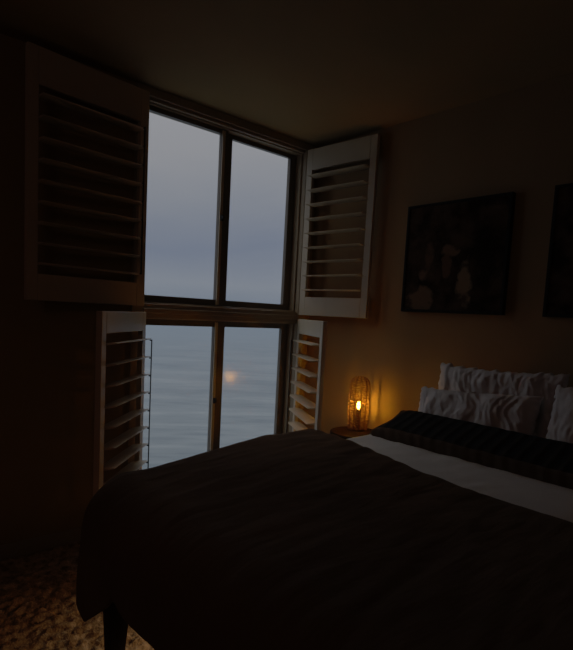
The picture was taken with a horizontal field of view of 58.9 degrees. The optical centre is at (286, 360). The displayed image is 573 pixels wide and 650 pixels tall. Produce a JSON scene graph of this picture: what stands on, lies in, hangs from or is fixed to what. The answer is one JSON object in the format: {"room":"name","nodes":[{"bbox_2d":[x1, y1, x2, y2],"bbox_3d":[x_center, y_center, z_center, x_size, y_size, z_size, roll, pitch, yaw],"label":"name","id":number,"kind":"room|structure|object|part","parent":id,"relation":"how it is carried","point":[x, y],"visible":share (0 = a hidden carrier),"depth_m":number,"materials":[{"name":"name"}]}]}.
{"room":"bedroom","nodes":[
{"label":"bedroom","id":0,"kind":"room"},
{"bbox_2d":[0,541,153,649],"bbox_3d":[0.055,1.247,0.484,4.470,0.032,4.990,-2,7,-41],"label":"floor","id":1,"kind":"structure","parent":0,"point":[39,610],"depth_m":2.12,"materials":[{"name":"carpet"}]},
{"bbox_2d":[103,603,127,649],"bbox_3d":[0.570,0.806,1.764,1.930,0.688,1.515,-2,7,-41],"label":"bed","id":2,"kind":"object","parent":1,"relation":"on","point":[115,626],"visible":0.06,"depth_m":1.69,"materials":[{"name":"brown wood"}]},
{"bbox_2d":[76,429,572,649],"bbox_3d":[0.223,0.621,1.458,1.146,0.491,1.688,-2,7,-41],"label":"duvet","id":3,"kind":"object","parent":2,"relation":"on","point":[305,539],"visible":1,"depth_m":1.26,"materials":[{"name":"fabric"}]},
{"bbox_2d":[348,434,572,522],"bbox_3d":[0.845,0.532,1.969,1.245,0.179,1.540,-2,7,-41],"label":"sheet","id":4,"kind":"object","parent":2,"relation":"on","point":[533,494],"visible":0.26,"depth_m":1.93,"materials":[{"name":"white fabric"}]},
{"bbox_2d":[369,410,572,489],"bbox_3d":[0.941,0.389,2.124,0.254,0.163,1.320,-2,7,-41],"label":"lumbar cushion","id":5,"kind":"object","parent":4,"relation":"on","point":[550,461],"visible":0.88,"depth_m":2.15,"materials":[{"name":"black fabric"}]},
{"bbox_2d":[545,385,572,442],"bbox_3d":[1.331,0.314,1.995,0.230,0.360,0.602,-2,7,-42],"label":"pillow","id":6,"kind":"object","parent":4,"relation":"on","point":[560,428],"visible":0.5,"depth_m":2.13,"materials":[{"name":"fabric"}]},
{"bbox_2d":[418,386,543,434],"bbox_3d":[0.892,0.293,2.458,0.191,0.332,0.641,-2,7,-44],"label":"pillow","id":7,"kind":"object","parent":2,"relation":"on","point":[506,412],"visible":0.54,"depth_m":2.36,"materials":[{"name":"fabric"}]},
{"bbox_2d":[438,363,569,437],"bbox_3d":[1.038,0.241,2.545,0.197,0.437,0.675,-2,7,-43],"label":"pillow","id":8,"kind":"object","parent":2,"relation":"on","point":[458,378],"visible":0.34,"depth_m":2.45,"materials":[{"name":"fabric"}]},
{"bbox_2d":[330,426,371,438],"bbox_3d":[0.417,0.725,3.179,0.324,0.573,0.324,-2,7,-41],"label":"bedside table","id":9,"kind":"object","parent":1,"relation":"on","point":[343,432],"visible":0.2,"depth_m":3.12,"materials":[{"name":"brown wood"}]},
{"bbox_2d":[347,376,370,431],"bbox_3d":[0.458,0.266,3.210,0.139,0.338,0.139,-2,7,-41],"label":"table lamp","id":10,"kind":"object","parent":9,"relation":"on","point":[357,412],"visible":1,"depth_m":3.17,"materials":[{"name":"wicker"}]},
{"bbox_2d":[0,33,316,554],"bbox_3d":[-1.516,-0.176,2.321,4.590,2.600,0.205,-2,7,-41],"label":"wall","id":11,"kind":"structure","parent":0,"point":[48,348],"depth_m":2.59,"materials":[{"name":"paint"}]},
{"bbox_2d":[0,527,81,560],"bbox_3d":[-1.579,0.949,2.337,4.470,0.075,0.014,-2,7,-41],"label":"baseboard","id":12,"kind":"structure","parent":11,"relation":"attached to","point":[24,547],"depth_m":2.60,"materials":[{"name":"paint"}]},
{"bbox_2d":[24,41,149,305],"bbox_3d":[-0.952,-0.853,2.507,0.106,1.128,0.625,8,7,41],"label":"window shutter","id":13,"kind":"object","parent":11,"relation":"attached to","point":[47,69],"visible":1,"depth_m":2.45,"materials":[{"name":"paint"}]},
{"bbox_3d":[-0.755,-0.835,2.663,0.014,0.755,0.009,8,7,41],"label":"tilt rod","id":14,"kind":"part","parent":13,"relation":"part of","materials":[{"name":"white wood"}]},
{"bbox_2d":[93,311,151,495],"bbox_3d":[-0.815,0.290,2.569,0.105,1.074,0.575,3,5,4],"label":"window shutter","id":15,"kind":"object","parent":11,"relation":"attached to","point":[107,322],"visible":0.74,"depth_m":2.46,"materials":[{"name":"paint"}]},
{"bbox_3d":[-0.755,0.273,2.787,0.014,0.784,0.009,3,5,4],"label":"tilt rod","id":16,"kind":"part","parent":15,"relation":"part of","materials":[{"name":"white wood"}]},
{"bbox_2d":[146,318,293,450],"bbox_3d":[-0.453,0.233,3.347,1.200,1.032,0.138,-2,7,-41],"label":"window","id":17,"kind":"structure","parent":11,"relation":"attached to","point":[286,330],"depth_m":3.36,"materials":[{"name":"paint"}]},
{"bbox_3d":[-0.666,0.241,3.132,0.551,0.988,0.030,-2,7,-41],"label":"sash","id":18,"kind":"part","parent":17,"relation":"part of","materials":[{"name":"brown metal"}]},
{"bbox_3d":[-0.254,0.226,3.538,0.605,0.988,0.030,-2,7,-41],"label":"sash","id":19,"kind":"part","parent":17,"relation":"part of","materials":[{"name":"brown metal"}]},
{"bbox_2d":[144,102,303,311],"bbox_3d":[-0.393,-0.892,3.243,1.200,1.125,0.138,-2,7,-41],"label":"window","id":20,"kind":"structure","parent":11,"relation":"attached to","point":[227,136],"depth_m":3.27,"materials":[{"name":"paint"}]},
{"bbox_3d":[-0.606,-0.884,3.028,0.551,1.081,0.030,-2,7,-41],"label":"sash","id":21,"kind":"part","parent":20,"relation":"part of","materials":[{"name":"brown metal"}]},
{"bbox_3d":[-0.194,-0.899,3.434,0.605,1.081,0.030,-2,7,-41],"label":"sash","id":22,"kind":"part","parent":20,"relation":"part of","materials":[{"name":"brown metal"}]},
{"bbox_2d":[286,319,326,432],"bbox_3d":[0.116,0.266,3.358,0.106,1.074,0.605,2,5,-13],"label":"window shutter","id":23,"kind":"object","parent":11,"relation":"attached to","point":[315,328],"visible":0.6,"depth_m":3.28,"materials":[{"name":"paint"}]},
{"bbox_3d":[0.017,0.241,3.576,0.014,0.784,0.009,2,5,-13],"label":"tilt rod","id":24,"kind":"part","parent":23,"relation":"part of","materials":[{"name":"white wood"}]},
{"bbox_2d":[0,0,572,147],"bbox_3d":[0.176,-1.262,0.267,4.710,0.120,5.270,-2,7,-41],"label":"ceiling","id":25,"kind":"structure","parent":0,"point":[317,73],"depth_m":2.27,"materials":[{"name":"paint"}]},
{"bbox_2d":[303,73,572,433],"bbox_3d":[1.842,0.044,1.891,0.120,2.600,4.990,-2,7,-41],"label":"wall","id":26,"kind":"structure","parent":0,"point":[519,141],"depth_m":2.88,"materials":[{"name":"paint"}]},
{"bbox_2d":[299,134,379,318],"bbox_3d":[0.320,-0.859,3.348,0.575,1.130,0.100,8,7,43],"label":"window shutter","id":27,"kind":"object","parent":26,"relation":"attached to","point":[365,148],"visible":1,"depth_m":3.30,"materials":[{"name":"paint"}]},
{"bbox_2d":[401,192,515,314],"bbox_3d":[0.921,-0.572,2.802,0.036,0.615,0.625,-2,7,-41],"label":"framed picture","id":28,"kind":"object","parent":26,"relation":"attached to","point":[458,252],"visible":1,"depth_m":2.76},
{"bbox_2d":[542,183,572,317],"bbox_3d":[1.462,-0.486,2.188,0.036,0.615,0.625,-2,7,-41],"label":"framed picture","id":29,"kind":"object","parent":26,"relation":"attached to","point":[558,295],"visible":1,"depth_m":2.37},
{"label":"outside","id":30,"kind":"structure","parent":0,"visible":0},
{"bbox_2d":[142,325,278,468],"bbox_3d":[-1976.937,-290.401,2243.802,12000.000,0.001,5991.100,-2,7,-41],"label":"sea","id":31,"kind":"structure","parent":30,"point":[181,355],"depth_m":151.21,"materials":[{"name":"liquid"}]}
]}

